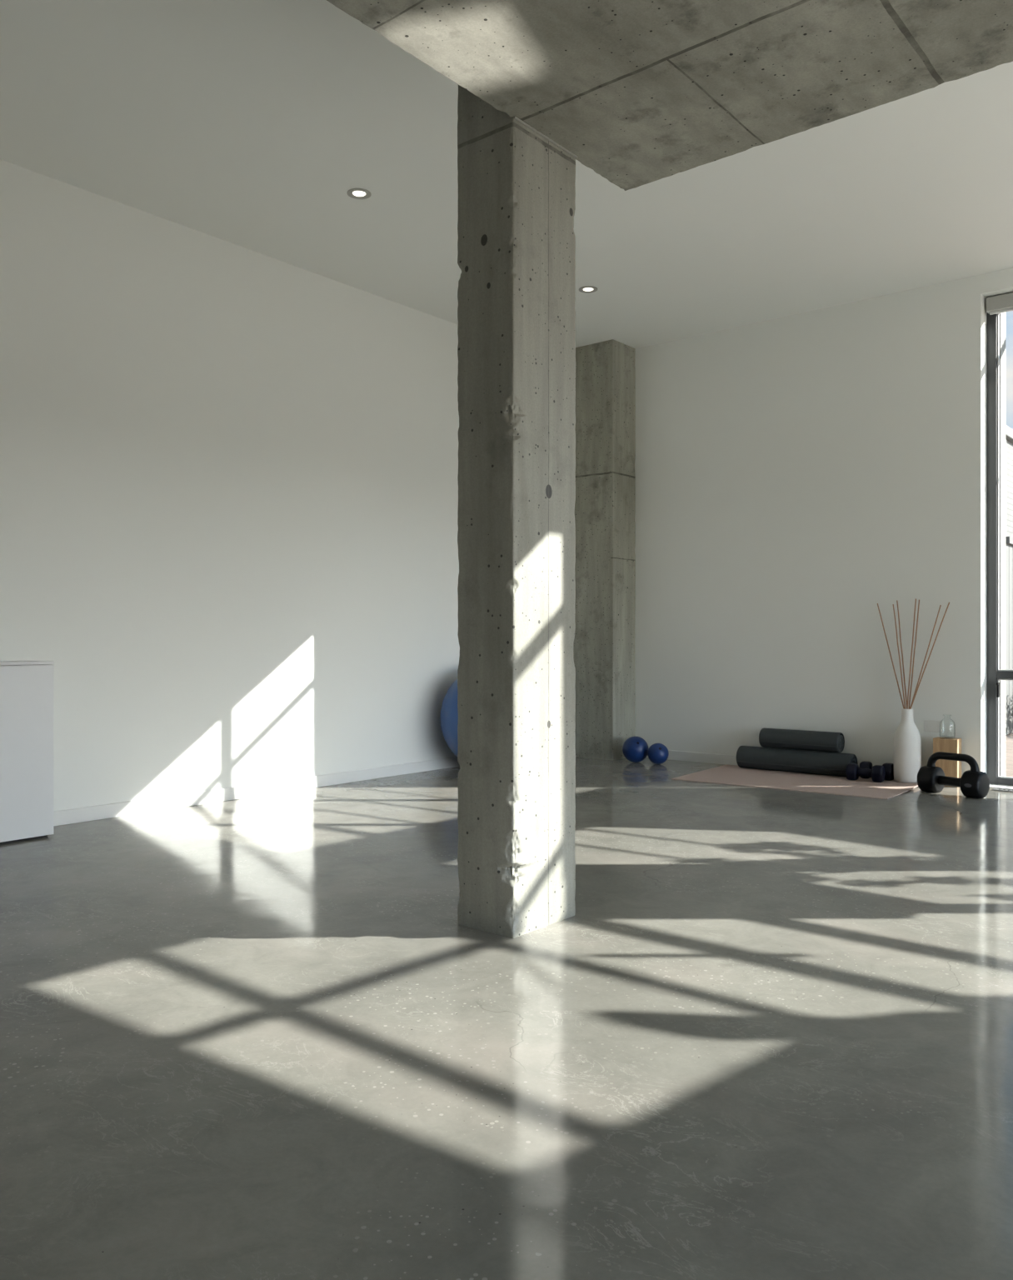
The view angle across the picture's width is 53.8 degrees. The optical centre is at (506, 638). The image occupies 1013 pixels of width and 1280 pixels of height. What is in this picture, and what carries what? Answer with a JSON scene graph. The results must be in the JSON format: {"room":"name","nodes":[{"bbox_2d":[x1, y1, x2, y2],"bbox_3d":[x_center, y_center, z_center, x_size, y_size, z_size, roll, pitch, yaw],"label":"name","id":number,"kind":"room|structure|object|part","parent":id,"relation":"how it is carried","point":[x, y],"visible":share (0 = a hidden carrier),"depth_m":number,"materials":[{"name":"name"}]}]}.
{"room":"exercise studio","nodes":[
{"label":"exercise studio","id":0,"kind":"room"},
{"bbox_2d":[0,159,459,811],"bbox_3d":[-3.225,-0.808,5.329,0.220,3.817,12.287,0,0,39],"label":"wall","id":1,"kind":"structure","parent":0,"point":[229,471],"depth_m":6.66,"materials":[{"name":"white paint"}]},
{"bbox_2d":[53,756,459,826],"bbox_3d":[-1.198,1.057,7.614,0.015,0.086,4.840,0,0,39],"label":"baseboard","id":2,"kind":"structure","parent":1,"relation":"attached to","point":[142,806],"depth_m":6.82,"materials":[{"name":"white paint"}]},
{"bbox_2d":[0,756,1012,1279],"bbox_3d":[1.213,1.166,1.687,11.704,0.132,12.287,0,0,39],"label":"floor","id":3,"kind":"structure","parent":0,"point":[767,1034],"depth_m":2.75,"materials":[{"name":"concrete"}]},
{"bbox_2d":[0,660,54,843],"bbox_3d":[-3.192,0.614,4.946,0.314,0.972,1.771,0,0,39],"label":"base cabinet","id":4,"kind":"object","parent":3,"relation":"on","point":[26,687],"visible":1,"depth_m":5.41,"materials":[{"name":"white paint"}]},
{"bbox_2d":[440,678,458,756],"bbox_3d":[-0.101,0.654,8.251,0.922,0.891,0.922,0,0,39],"label":"ball","id":5,"kind":"object","parent":3,"relation":"on","point":[449,712],"visible":0.11,"depth_m":8.02,"materials":[{"name":"blue plastic"}]},
{"bbox_2d":[457,85,578,938],"bbox_3d":[0.047,-0.797,3.896,0.289,3.795,0.397,0,0,39],"label":"concrete column","id":6,"kind":"structure","parent":3,"relation":"on","point":[517,204],"depth_m":3.77,"materials":[{"name":"grey concrete"}]},
{"bbox_2d":[326,0,1012,190],"bbox_3d":[1.507,-2.079,-0.671,7.819,0.330,6.375,0,0,39],"label":"concrete slab","id":7,"kind":"object","parent":6,"relation":"on","point":[642,92],"visible":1,"depth_m":3.30,"materials":[{"name":"grey concrete"}]},
{"bbox_2d":[573,339,635,759],"bbox_3d":[0.771,-0.797,9.392,0.804,3.795,0.384,0,0,39],"label":"concrete column","id":8,"kind":"structure","parent":3,"relation":"on","point":[604,644],"depth_m":9.12,"materials":[{"name":"grey concrete"}]},
{"bbox_2d":[622,735,649,762],"bbox_3d":[1.145,0.985,8.851,0.231,0.231,0.231,0,0,23],"label":"ball","id":9,"kind":"object","parent":3,"relation":"on","point":[635,748],"visible":0.97,"depth_m":8.77,"materials":[{"name":"blue plastic"}]},
{"bbox_2d":[647,743,669,764],"bbox_3d":[1.326,1.008,8.724,0.184,0.184,0.184,0,0,-41],"label":"ball","id":10,"kind":"object","parent":3,"relation":"on","point":[657,753],"visible":1,"depth_m":8.66,"materials":[{"name":"blue plastic"}]},
{"bbox_2d":[671,764,918,799],"bbox_3d":[2.227,1.083,7.689,1.694,0.032,1.062,0,0,39],"label":"exercise mat","id":11,"kind":"object","parent":3,"relation":"on","point":[725,774],"visible":0.95,"depth_m":7.62,"materials":[{"name":"plastic"}]},
{"bbox_2d":[736,745,858,776],"bbox_3d":[2.355,1.000,8.136,0.965,0.185,0.185,0,0,39],"label":"rolled mat","id":12,"kind":"object","parent":11,"relation":"on","point":[747,757],"visible":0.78,"depth_m":8.06,"materials":[{"name":"grey plastic"}]},
{"bbox_2d":[759,727,844,752],"bbox_3d":[2.402,0.829,8.132,0.666,0.161,0.161,0,0,39],"label":"rolled mat","id":13,"kind":"object","parent":12,"relation":"on","point":[832,742],"visible":1,"depth_m":8.06,"materials":[{"name":"grey plastic"}]},
{"bbox_2d":[845,763,885,782],"bbox_3d":[2.749,1.030,7.641,0.270,0.125,0.134,0,0,33],"label":"dumbbell","id":14,"kind":"object","parent":11,"relation":"on","point":[877,772],"visible":1,"depth_m":7.61,"materials":[{"name":"black plastic"}]},
{"bbox_2d":[859,760,894,779],"bbox_3d":[2.879,1.028,7.748,0.250,0.128,0.138,0,0,36],"label":"dumbbell","id":15,"kind":"object","parent":11,"relation":"on","point":[889,767],"visible":0.48,"depth_m":7.67,"materials":[{"name":"black plastic"}]},
{"bbox_2d":[894,708,921,783],"bbox_3d":[3.058,0.814,7.606,0.197,0.556,0.197,0,0,39],"label":"vase","id":16,"kind":"object","parent":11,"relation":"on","point":[907,741],"visible":0.94,"depth_m":7.53,"materials":[{"name":"white ceramic"}]},
{"bbox_2d":[877,603,904,709],"bbox_3d":[2.975,0.188,7.685,0.247,0.922,0.012,0,0,45],"label":"reed","id":17,"kind":"object","parent":16,"relation":"in","point":[877,603],"visible":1,"depth_m":7.68,"materials":[{"name":"brown wood"}]},
{"bbox_2d":[893,604,905,709],"bbox_3d":[3.010,0.192,7.626,0.109,0.910,0.012,0,0,33],"label":"reed","id":18,"kind":"object","parent":16,"relation":"in","point":[893,604],"visible":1,"depth_m":7.62,"materials":[{"name":"brown wood"}]},
{"bbox_2d":[896,600,907,704],"bbox_3d":[3.037,0.179,7.642,0.098,0.944,0.012,0,0,45],"label":"reed","id":19,"kind":"object","parent":16,"relation":"in","point":[897,600],"visible":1,"depth_m":7.64,"materials":[{"name":"brown wood"}]},
{"bbox_2d":[906,598,916,709],"bbox_3d":[3.073,0.176,7.578,0.082,0.952,0.012,0,0,39],"label":"reed","id":20,"kind":"object","parent":16,"relation":"in","point":[916,598],"visible":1,"depth_m":7.57,"materials":[{"name":"brown wood"}]},
{"bbox_2d":[908,600,919,709],"bbox_3d":[3.096,0.179,7.586,0.094,0.945,0.013,0,0,39],"label":"reed","id":21,"kind":"object","parent":16,"relation":"in","point":[919,600],"visible":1,"depth_m":7.58,"materials":[{"name":"brown wood"}]},
{"bbox_2d":[910,605,941,707],"bbox_3d":[3.155,0.198,7.550,0.255,0.898,0.012,0,0,34],"label":"reed","id":22,"kind":"object","parent":16,"relation":"in","point":[940,605],"visible":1,"depth_m":7.53,"materials":[{"name":"brown wood"}]},
{"bbox_2d":[910,602,949,709],"bbox_3d":[3.165,0.190,7.509,0.331,0.919,0.012,0,0,40],"label":"reed","id":23,"kind":"object","parent":16,"relation":"in","point":[949,602],"visible":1,"depth_m":7.50,"materials":[{"name":"brown wood"}]},
{"bbox_2d":[933,736,961,787],"bbox_3d":[3.294,0.923,7.453,0.173,0.354,0.116,0,0,39],"label":"wooden block","id":24,"kind":"object","parent":3,"relation":"on","point":[951,767],"visible":0.64,"depth_m":7.40,"materials":[{"name":"brown wood"}]},
{"bbox_2d":[917,751,989,798],"bbox_3d":[3.140,0.955,7.020,0.190,0.298,0.455,0,0,-38],"label":"weight","id":25,"kind":"object","parent":3,"relation":"on","point":[975,783],"visible":1,"depth_m":6.98,"materials":[{"name":"black metal"}]},
{"bbox_3d":[3.141,0.880,7.021,0.062,0.147,0.381,0,0,-38],"label":"handle","id":26,"kind":"part","parent":25,"relation":"part of","materials":[{"name":"black metal"}]},
{"bbox_2d":[992,788,1012,792],"bbox_3d":[3.665,1.097,7.153,0.310,0.007,0.090,0,0,39],"label":"floor vent","id":27,"kind":"object","parent":3,"relation":"in","point":[994,789],"visible":1,"depth_m":7.21,"materials":[{"name":"metal"}]},
{"bbox_2d":[0,0,1012,348],"bbox_3d":[1.283,-2.705,1.772,11.264,0.020,12.067,0,0,39],"label":"ceiling","id":28,"kind":"structure","parent":0,"point":[249,124],"depth_m":5.78,"materials":[{"name":"white paint"}]},
{"bbox_2d":[347,188,371,199],"bbox_3d":[-0.893,-2.692,6.042,0.145,0.006,0.145,0,0,39],"label":"recessed light","id":29,"kind":"object","parent":28,"relation":"in","point":[358,193],"visible":1,"depth_m":6.03,"materials":[{"name":"white"}]},
{"bbox_2d":[579,285,597,293],"bbox_3d":[0.631,-2.692,7.700,0.145,0.006,0.145,0,0,39],"label":"recessed light","id":30,"kind":"object","parent":28,"relation":"in","point":[587,289],"visible":1,"depth_m":7.69,"materials":[{"name":"white"}]},
{"bbox_2d":[635,267,1012,774],"bbox_3d":[5.022,-0.797,6.327,11.264,3.795,0.279,0,0,39],"label":"wall","id":31,"kind":"structure","parent":0,"point":[799,475],"depth_m":8.15,"materials":[{"name":"white paint"}]},
{"bbox_2d":[646,750,962,775],"bbox_3d":[2.355,1.057,8.326,2.977,0.086,0.015,0,0,39],"label":"baseboard","id":32,"kind":"structure","parent":31,"relation":"attached to","point":[673,755],"depth_m":8.82,"materials":[{"name":"white paint"}]},
{"bbox_2d":[925,720,943,732],"bbox_3d":[3.251,0.669,7.593,0.132,0.088,0.011,0,0,39],"label":"wall socket","id":33,"kind":"object","parent":31,"relation":"attached to","point":[930,725],"visible":1,"depth_m":7.59,"materials":[{"name":"white plastic"}]},
{"bbox_2d":[986,311,1012,785],"bbox_3d":[5.258,-0.726,6.172,4.235,3.652,0.110,0,0,39],"label":"window","id":34,"kind":"structure","parent":31,"relation":"in","point":[994,674],"depth_m":7.48,"materials":[{"name":"metal"}]},
{"bbox_3d":[3.664,0.385,7.438,0.015,0.110,0.044,0,0,39],"label":"handle","id":35,"kind":"part","parent":34,"relation":"part of","materials":[{"name":"black metal"}]},
{"bbox_2d":[986,292,1012,314],"bbox_3d":[5.196,-2.479,6.156,4.134,0.123,0.073,0,0,39],"label":"roller blind","id":36,"kind":"object","parent":31,"relation":"attached to","point":[1004,302],"visible":1,"depth_m":7.38,"materials":[{"name":"grey fabric"}]},
{"bbox_3d":[5.196,-2.427,6.157,4.092,0.018,0.019,0,0,39],"label":"rail","id":37,"kind":"part","parent":36,"relation":"part of","materials":[{"name":"white fabric"}]},
{"bbox_2d":[990,784,1012,789],"bbox_3d":[6.408,1.099,5.112,7.359,0.011,0.158,0,0,39],"label":"trim","id":38,"kind":"structure","parent":31,"relation":"attached to","point":[993,786],"depth_m":7.34,"materials":[{"name":"white paint"}]},
{"bbox_2d":[1000,312,1005,776],"bbox_3d":[2.133,-0.836,8.986,4.303,3.938,0.165,0,0,39],"label":"wall","id":39,"kind":"structure","parent":0,"point":[1002,316],"depth_m":7.61,"materials":[{"name":"paint"}]},
{"label":"outside","id":40,"kind":"structure","parent":0,"visible":0},
{"bbox_3d":[88.959,1.257,-30.320,308.000,0.038,264.000,0,0,39],"label":"ground","id":41,"kind":"structure","parent":40,"visible":0},
{"bbox_2d":[1005,733,1012,777],"bbox_3d":[8.938,1.185,9.364,15.664,0.104,9.382,0,0,39],"label":"terrace","id":42,"kind":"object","parent":41,"relation":"on","point":[1009,737],"depth_m":9.65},
{"bbox_2d":[1005,536,1012,734],"bbox_3d":[7.359,-0.028,13.492,0.110,2.299,5.005,0,0,39],"label":"fence","id":43,"kind":"object","parent":42,"relation":"on","point":[1009,540],"visible":0.79,"depth_m":11.69,"materials":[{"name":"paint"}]},
{"bbox_3d":[7.359,-1.139,13.492,0.110,0.077,5.005,0,0,39],"label":"rail","id":44,"kind":"part","parent":43,"relation":"part of","materials":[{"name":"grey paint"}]},
{"bbox_2d":[1005,425,1012,537],"bbox_3d":[7.441,-0.808,18.568,5.765,3.883,10.473,0,0,39],"label":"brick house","id":45,"kind":"structure","parent":42,"relation":"on","point":[1009,432],"depth_m":13.23,"materials":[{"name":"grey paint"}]}
]}

